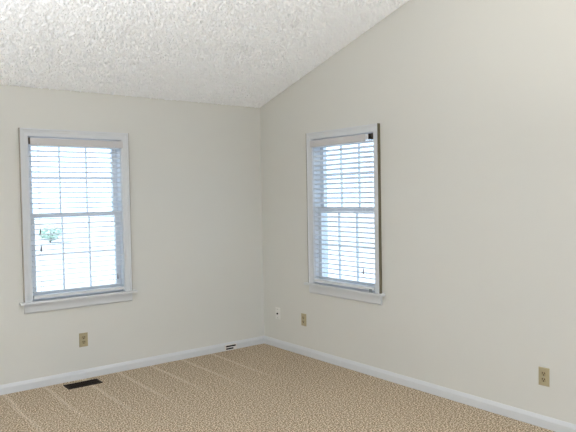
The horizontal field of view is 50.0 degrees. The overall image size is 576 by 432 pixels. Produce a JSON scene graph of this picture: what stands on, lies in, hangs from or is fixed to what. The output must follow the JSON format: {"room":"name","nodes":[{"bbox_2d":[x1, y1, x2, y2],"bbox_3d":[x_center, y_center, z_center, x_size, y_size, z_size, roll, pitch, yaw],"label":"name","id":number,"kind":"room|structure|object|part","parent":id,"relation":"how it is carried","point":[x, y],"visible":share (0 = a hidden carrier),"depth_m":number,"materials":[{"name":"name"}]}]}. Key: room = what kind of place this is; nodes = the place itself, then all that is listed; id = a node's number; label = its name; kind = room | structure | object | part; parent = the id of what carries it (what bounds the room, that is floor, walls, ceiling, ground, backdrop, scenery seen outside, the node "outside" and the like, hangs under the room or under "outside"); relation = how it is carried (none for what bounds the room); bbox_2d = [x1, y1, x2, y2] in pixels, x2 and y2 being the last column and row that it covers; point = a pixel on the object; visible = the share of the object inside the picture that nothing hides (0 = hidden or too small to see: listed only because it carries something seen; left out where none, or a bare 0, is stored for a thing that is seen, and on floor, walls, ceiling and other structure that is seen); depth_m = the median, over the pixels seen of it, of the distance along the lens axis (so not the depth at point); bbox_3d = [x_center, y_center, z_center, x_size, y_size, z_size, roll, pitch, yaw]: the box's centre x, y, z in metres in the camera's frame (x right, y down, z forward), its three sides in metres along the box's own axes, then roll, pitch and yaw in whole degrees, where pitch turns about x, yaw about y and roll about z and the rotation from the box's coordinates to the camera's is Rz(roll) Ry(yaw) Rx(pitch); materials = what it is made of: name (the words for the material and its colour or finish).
{"room":"empty bedroom","nodes":[
{"label":"empty bedroom","id":0,"kind":"room"},
{"bbox_2d":[0,84,263,384],"bbox_3d":[-2.406,0.191,4.833,5.620,2.440,0.160,-2,2,-38],"label":"wall","id":1,"kind":"structure","parent":0,"point":[196,189],"depth_m":5.68,"materials":[{"name":"white paint"}]},
{"bbox_2d":[18,128,137,313],"bbox_3d":[-1.815,0.028,5.274,0.985,1.492,0.245,-2,2,-38],"label":"window","id":2,"kind":"structure","parent":1,"relation":"in","point":[31,305],"depth_m":5.22,"materials":[{"name":"white paint"}]},
{"bbox_3d":[-1.839,-0.324,5.286,0.769,0.660,0.033,-2,2,-38],"label":"sash frame","id":3,"kind":"part","parent":2,"relation":"part of","materials":[{"name":"white paint"}]},
{"bbox_3d":[-1.806,0.324,5.279,0.769,0.705,0.033,-2,2,-38],"label":"sash frame","id":4,"kind":"part","parent":2,"relation":"part of","materials":[{"name":"white paint"}]},
{"bbox_2d":[28,137,124,298],"bbox_3d":[-1.764,0.008,5.219,0.782,1.303,0.075,-2,2,-38],"label":"window blind","id":5,"kind":"object","parent":2,"relation":"attached to","point":[34,142],"visible":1,"depth_m":5.18,"materials":[{"name":"white plastic"}]},
{"bbox_3d":[-2.017,0.033,5.031,0.002,1.241,0.057,-2,2,-38],"label":"ladder cord","id":6,"kind":"part","parent":5,"relation":"part of","materials":[{"name":"white fabric"}]},
{"bbox_3d":[-1.762,0.647,5.242,0.764,0.024,0.052,-2,2,-38],"label":"rail","id":7,"kind":"part","parent":5,"relation":"part of","materials":[{"name":"white plastic"}]},
{"bbox_3d":[-1.532,0.012,5.409,0.002,1.241,0.057,-2,2,-38],"label":"ladder cord","id":8,"kind":"part","parent":5,"relation":"part of","materials":[{"name":"white fabric"}]},
{"bbox_3d":[-1.499,-0.053,5.384,0.002,1.112,0.002,-1,2,-8],"label":"lift cord","id":9,"kind":"part","parent":5,"relation":"part of","materials":[{"name":"white fabric"}]},
{"bbox_3d":[-1.745,0.687,5.220,0.985,0.019,0.055,-2,2,-38],"label":"sill","id":10,"kind":"part","parent":2,"relation":"part of","materials":[{"name":"white paint"}]},
{"bbox_2d":[79,332,87,346],"bbox_3d":[-1.741,1.054,5.260,0.074,0.118,0.008,-2,2,-38],"label":"wall outlet","id":11,"kind":"object","parent":1,"relation":"attached to","point":[83,337],"visible":1,"depth_m":5.26,"materials":[{"name":"beige plastic"}]},
{"bbox_2d":[0,336,263,394],"bbox_3d":[-2.332,1.373,4.802,5.300,0.077,0.014,-2,2,-38],"label":"baseboard","id":12,"kind":"structure","parent":1,"relation":"attached to","point":[14,387],"depth_m":5.45,"materials":[{"name":"white paint"}]},
{"bbox_2d":[225,343,236,350],"bbox_3d":[-0.571,1.307,6.157,0.132,0.058,0.010,-2,2,-38],"label":"jack","id":13,"kind":"object","parent":12,"relation":"attached to","point":[233,346],"visible":1,"depth_m":6.16,"materials":[{"name":"white plastic"}]},
{"bbox_2d":[0,0,408,107],"bbox_3d":[-0.083,-1.565,1.755,5.620,1.277,7.820,-2,2,-38],"label":"ceiling","id":14,"kind":"structure","parent":0,"point":[246,53],"depth_m":4.74,"materials":[{"name":"white paint"}]},
{"bbox_2d":[0,343,554,431],"bbox_3d":[-0.029,1.525,1.853,5.620,0.120,7.820,-2,2,-38],"label":"floor","id":15,"kind":"structure","parent":0,"point":[264,387],"depth_m":4.57,"materials":[{"name":"beige carpet"}]},
{"bbox_2d":[63,379,102,389],"bbox_3d":[-1.693,1.388,5.103,0.280,0.006,0.132,-2,2,-38],"label":"floor vent","id":16,"kind":"object","parent":15,"relation":"in","point":[93,381],"visible":1,"depth_m":5.10,"materials":[{"name":"black metal"}]},
{"bbox_2d":[260,0,575,424],"bbox_3d":[2.092,-0.385,3.471,0.160,3.521,7.500,-2,2,-38],"label":"wall","id":17,"kind":"structure","parent":0,"point":[473,102],"depth_m":4.48,"materials":[{"name":"white paint"}]},
{"bbox_2d":[275,307,279,319],"bbox_3d":[-0.107,0.984,6.226,0.017,0.118,0.074,-2,2,-38],"label":"cable plate","id":18,"kind":"object","parent":17,"relation":"attached to","point":[276,308],"visible":1,"depth_m":6.22,"materials":[{"name":"white plastic"}]},
{"bbox_2d":[301,313,305,325],"bbox_3d":[0.149,0.992,5.904,0.008,0.118,0.074,-2,2,-38],"label":"wall outlet","id":19,"kind":"object","parent":17,"relation":"attached to","point":[303,316],"visible":1,"depth_m":5.90,"materials":[{"name":"beige plastic"}]},
{"bbox_2d":[304,123,384,304],"bbox_3d":[0.536,-0.019,5.469,0.245,1.492,0.985,-2,2,-38],"label":"window","id":20,"kind":"structure","parent":17,"relation":"in","point":[356,294],"depth_m":5.55,"materials":[{"name":"white paint"}]},
{"bbox_3d":[0.553,-0.372,5.476,0.033,0.660,0.769,-2,2,-38],"label":"sash frame","id":21,"kind":"part","parent":20,"relation":"part of","materials":[{"name":"white paint"}]},
{"bbox_2d":[310,133,374,292],"bbox_3d":[0.473,-0.029,5.427,0.075,1.320,0.782,-2,2,-38],"label":"window blind","id":22,"kind":"object","parent":20,"relation":"attached to","point":[362,138],"visible":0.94,"depth_m":5.39,"materials":[{"name":"white plastic"}]},
{"bbox_3d":[0.293,-0.028,5.671,0.057,1.241,0.002,-2,2,-38],"label":"ladder cord","id":23,"kind":"part","parent":22,"relation":"part of","materials":[{"name":"white fabric"}]},
{"bbox_3d":[0.494,0.601,5.446,0.052,0.024,0.764,-2,2,-38],"label":"rail","id":24,"kind":"part","parent":22,"relation":"part of","materials":[{"name":"white plastic"}]},
{"bbox_3d":[0.671,-0.019,5.186,0.057,1.241,0.002,-2,2,-38],"label":"ladder cord","id":25,"kind":"part","parent":22,"relation":"part of","materials":[{"name":"white fabric"}]},
{"bbox_3d":[0.473,0.641,5.432,0.055,0.019,0.985,-2,2,-38],"label":"sill","id":26,"kind":"part","parent":20,"relation":"part of","materials":[{"name":"white paint"}]},
{"bbox_3d":[0.536,0.277,5.475,0.033,0.705,0.769,-2,2,-38],"label":"sash frame","id":27,"kind":"part","parent":20,"relation":"part of","materials":[{"name":"white paint"}]},
{"bbox_2d":[264,336,575,431],"bbox_3d":[2.054,1.339,3.473,0.014,0.077,7.500,-2,2,-38],"label":"baseboard","id":28,"kind":"structure","parent":17,"relation":"attached to","point":[549,423],"depth_m":4.66,"materials":[{"name":"white paint"}]},
{"bbox_2d":[539,366,549,386],"bbox_3d":[1.649,1.036,3.980,0.008,0.118,0.074,-2,2,-38],"label":"wall outlet","id":29,"kind":"object","parent":17,"relation":"attached to","point":[544,373],"visible":1,"depth_m":3.97,"materials":[{"name":"beige plastic"}]},
{"label":"outside","id":30,"kind":"structure","parent":0,"visible":0},
{"bbox_2d":[35,211,374,291],"bbox_3d":[-0.235,1.923,6.455,120.000,0.200,120.000,-2,2,-38],"label":"ground","id":31,"kind":"structure","parent":30,"point":[74,235],"depth_m":24.02,"materials":[{"name":"grey"}]},
{"bbox_2d":[38,224,61,242],"bbox_3d":[-11.351,0.820,29.489,1.157,0.940,1.156,-2,2,-38],"label":"shrub","id":32,"kind":"object","parent":31,"relation":"on","point":[49,226],"visible":0.78,"depth_m":29.30,"materials":[{"name":"green plant"}]},
{"bbox_2d":[328,263,374,282],"bbox_3d":[0.224,1.804,5.859,18.000,0.060,16.500,-2,2,-38],"label":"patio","id":33,"kind":"structure","parent":31,"relation":"on","point":[360,264],"depth_m":15.72,"materials":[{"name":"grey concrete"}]}
]}

